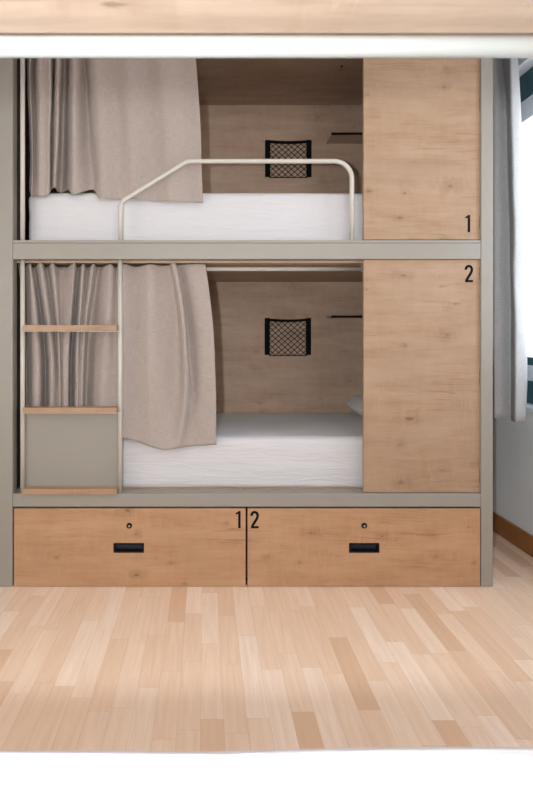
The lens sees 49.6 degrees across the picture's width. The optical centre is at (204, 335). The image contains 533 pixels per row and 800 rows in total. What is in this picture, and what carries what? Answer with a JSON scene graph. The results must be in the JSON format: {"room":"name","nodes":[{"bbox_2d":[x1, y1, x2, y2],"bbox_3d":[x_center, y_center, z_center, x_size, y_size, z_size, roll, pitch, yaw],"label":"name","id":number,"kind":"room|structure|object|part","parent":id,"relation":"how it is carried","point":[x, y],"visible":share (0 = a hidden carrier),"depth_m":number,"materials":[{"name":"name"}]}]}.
{"room":"dormitory","nodes":[
{"label":"dormitory","id":0,"kind":"room"},
{"bbox_2d":[0,531,532,750],"bbox_3d":[0.103,1.113,1.375,3.307,0.080,4.570,0,0,0],"label":"floor","id":1,"kind":"structure","parent":0,"point":[82,668],"depth_m":1.85,"materials":[{"name":"brown wood"}]},
{"bbox_2d":[0,58,492,586],"bbox_3d":[0.162,-0.193,2.917,2.137,2.530,0.979,0,0,0],"label":"bunk bed","id":2,"kind":"object","parent":1,"relation":"on","point":[419,356],"visible":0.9,"depth_m":2.45,"materials":[{"name":"beige paint"}]},
{"bbox_3d":[-0.864,-0.193,2.470,0.083,2.530,0.060,0,0,0],"label":"post","id":3,"kind":"part","parent":2,"relation":"part of","materials":[{"name":"grey metal"}]},
{"bbox_3d":[-0.789,-0.895,2.471,0.020,0.971,0.020,0,0,0],"label":"ladder rail","id":4,"kind":"part","parent":2,"relation":"part of","materials":[{"name":"grey metal"}]},
{"bbox_3d":[-0.789,0.173,2.471,0.020,1.004,0.020,0,0,0],"label":"ladder rail","id":5,"kind":"part","parent":2,"relation":"part of","materials":[{"name":"grey metal"}]},
{"bbox_3d":[-0.837,-0.203,2.925,0.020,2.510,0.847,0,0,0],"label":"panel","id":6,"kind":"part","parent":2,"relation":"part of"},
{"bbox_3d":[-0.583,0.496,2.484,0.407,0.356,0.004,0,0,0],"label":"ladder panel","id":7,"kind":"part","parent":2,"relation":"part of","materials":[{"name":"beige paint"}]},
{"bbox_2d":[27,58,202,202],"bbox_3d":[-0.401,-0.970,2.563,0.784,0.777,0.142,0,0,0],"label":"curtain","id":8,"kind":"object","parent":2,"relation":"hanging from","point":[109,127],"visible":0.85,"depth_m":2.51,"materials":[{"name":"beige fabric"}]},
{"bbox_2d":[18,262,215,449],"bbox_3d":[-0.384,0.090,2.543,0.868,0.820,0.134,0,0,0],"label":"curtain","id":9,"kind":"object","parent":2,"relation":"hanging from","point":[169,380],"visible":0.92,"depth_m":2.52,"materials":[{"name":"beige fabric"}]},
{"bbox_3d":[-0.367,0.173,2.471,0.020,1.004,0.020,0,0,0],"label":"ladder rail","id":10,"kind":"part","parent":2,"relation":"part of","materials":[{"name":"grey metal"}]},
{"bbox_3d":[-0.326,0.905,2.456,0.130,0.041,0.036,0,0,0],"label":"handle","id":11,"kind":"part","parent":2,"relation":"part of","materials":[{"name":"black plastic"}]},
{"bbox_3d":[-0.321,0.904,2.870,0.990,0.333,0.860,0,0,0],"label":"drawer","id":12,"kind":"part","parent":2,"relation":"part of","materials":[{"name":"brown wood"}]},
{"bbox_2d":[29,193,362,239],"bbox_3d":[0.190,-0.529,2.957,1.963,0.232,0.847,0,0,0],"label":"mattress","id":13,"kind":"object","parent":2,"relation":"on","point":[53,216],"visible":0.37,"depth_m":2.54,"materials":[{"name":"grey fabric"}]},
{"bbox_3d":[-0.060,-0.302,2.574,1.530,0.020,0.019,0,0,0],"label":"curtain rod","id":14,"kind":"part","parent":2,"relation":"part of","materials":[{"name":"beige metal"}]},
{"bbox_3d":[0.179,-0.203,3.398,2.063,2.510,0.018,0,0,0],"label":"panel","id":15,"kind":"part","parent":2,"relation":"part of","materials":[{"name":"brown wood"}]},
{"bbox_3d":[0.135,-0.588,2.471,1.020,0.357,0.020,0,0,0],"label":"guard rail","id":16,"kind":"part","parent":2,"relation":"part of","materials":[{"name":"beige metal"}]},
{"bbox_2d":[123,413,362,486],"bbox_3d":[0.190,0.560,2.956,1.963,0.223,0.847,0,0,0],"label":"mattress","id":17,"kind":"object","parent":2,"relation":"on","point":[250,449],"visible":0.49,"depth_m":2.54,"materials":[{"name":"grey fabric"}]},
{"bbox_2d":[347,394,362,415],"bbox_3d":[0.985,0.381,3.095,0.370,0.127,0.530,0,0,0],"label":"pillow","id":18,"kind":"object","parent":17,"relation":"on","point":[355,403],"visible":0.12,"depth_m":3.10,"materials":[{"name":"grey fabric"}]},
{"bbox_2d":[265,318,310,355],"bbox_3d":[0.491,0.006,3.380,0.274,0.225,0.018,0,0,0],"label":"pocket","id":19,"kind":"object","parent":2,"relation":"attached to","point":[267,320],"visible":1,"depth_m":3.38,"materials":[{"name":"black fabric"}]},
{"bbox_2d":[265,140,311,177],"bbox_3d":[0.493,-1.048,3.380,0.275,0.225,0.018,0,0,0],"label":"pocket","id":20,"kind":"object","parent":2,"relation":"attached to","point":[308,144],"visible":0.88,"depth_m":3.38,"materials":[{"name":"black fabric"}]},
{"bbox_2d":[327,132,362,143],"bbox_3d":[0.883,-1.145,3.308,0.334,0.012,0.161,0,0,0],"label":"wall shelf","id":21,"kind":"object","parent":2,"relation":"attached to","point":[336,137],"visible":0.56,"depth_m":3.30,"materials":[{"name":"brown wood"}]},
{"bbox_2d":[327,315,362,317],"bbox_3d":[0.883,-0.110,3.308,0.334,0.012,0.161,0,0,0],"label":"wall shelf","id":22,"kind":"object","parent":2,"relation":"attached to","point":[332,316],"visible":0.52,"depth_m":3.23,"materials":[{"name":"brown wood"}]},
{"bbox_3d":[0.679,0.904,2.870,0.993,0.333,0.860,0,0,0],"label":"drawer","id":23,"kind":"part","parent":2,"relation":"part of","materials":[{"name":"brown wood"}]},
{"bbox_3d":[0.680,0.905,2.456,0.130,0.041,0.036,0,0,0],"label":"handle","id":24,"kind":"part","parent":2,"relation":"part of","materials":[{"name":"black plastic"}]},
{"bbox_3d":[0.932,0.172,2.463,0.501,1.000,0.018,0,0,0],"label":"privacy panel","id":25,"kind":"part","parent":2,"relation":"part of","materials":[{"name":"brown wood"}]},
{"bbox_3d":[0.932,-0.907,2.463,0.501,0.986,0.018,0,0,0],"label":"privacy panel","id":26,"kind":"part","parent":2,"relation":"part of","materials":[{"name":"brown wood"}]},
{"bbox_3d":[1.206,-0.193,2.470,0.050,2.530,0.060,0,0,0],"label":"post","id":27,"kind":"part","parent":2,"relation":"part of","materials":[{"name":"grey metal"}]},
{"bbox_2d":[0,0,532,57],"bbox_3d":[0.050,-0.193,0.077,2.200,2.530,1.175,0,0,0],"label":"bunk bed","id":28,"kind":"object","parent":1,"relation":"on","point":[28,28],"visible":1,"depth_m":0.57,"materials":[{"name":"brown wood"}]},
{"bbox_2d":[0,747,532,799],"bbox_3d":[0.050,0.551,0.068,2.084,0.235,1.119,0,0,0],"label":"mattress","id":29,"kind":"object","parent":28,"relation":"on","point":[367,773],"visible":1,"depth_m":0.57,"materials":[{"name":"grey fabric"}]},
{"bbox_3d":[0.050,-0.291,0.575,2.100,0.020,0.020,0,0,0],"label":"curtain rod","id":30,"kind":"part","parent":28,"relation":"part of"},
{"bbox_2d":[493,58,532,534],"bbox_3d":[1.677,-0.228,1.375,0.160,2.600,4.170,0,0,0],"label":"wall","id":31,"kind":"structure","parent":0,"point":[512,441],"depth_m":2.96,"materials":[{"name":"white paint"}]},
{"bbox_2d":[493,512,532,556],"bbox_3d":[1.590,1.022,1.375,0.014,0.102,4.170,0,0,0],"label":"baseboard","id":32,"kind":"structure","parent":31,"relation":"attached to","point":[509,531],"depth_m":2.93,"materials":[{"name":"brown wood"}]},
{"bbox_2d":[519,67,532,412],"bbox_3d":[1.671,-0.500,2.260,0.172,1.745,1.840,0,0,0],"label":"window","id":33,"kind":"structure","parent":31,"relation":"in","point":[526,80],"depth_m":2.98,"materials":[{"name":"teal paint"}]},
{"bbox_3d":[1.671,0.360,2.260,0.172,0.025,1.840,0,0,0],"label":"sill","id":34,"kind":"part","parent":33,"relation":"part of","materials":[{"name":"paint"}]},
{"bbox_3d":[0.103,-1.568,1.375,3.307,0.080,4.570,0,0,0],"label":"ceiling","id":35,"kind":"structure","parent":0,"visible":0},
{"bbox_2d":[493,58,527,421],"bbox_3d":[1.480,-0.560,2.957,0.115,1.936,0.562,0,0,-6],"label":"window curtain","id":36,"kind":"object","parent":35,"relation":"hanging from","point":[510,264],"visible":0.56,"depth_m":2.84,"materials":[{"name":"grey fabric"}]}
]}

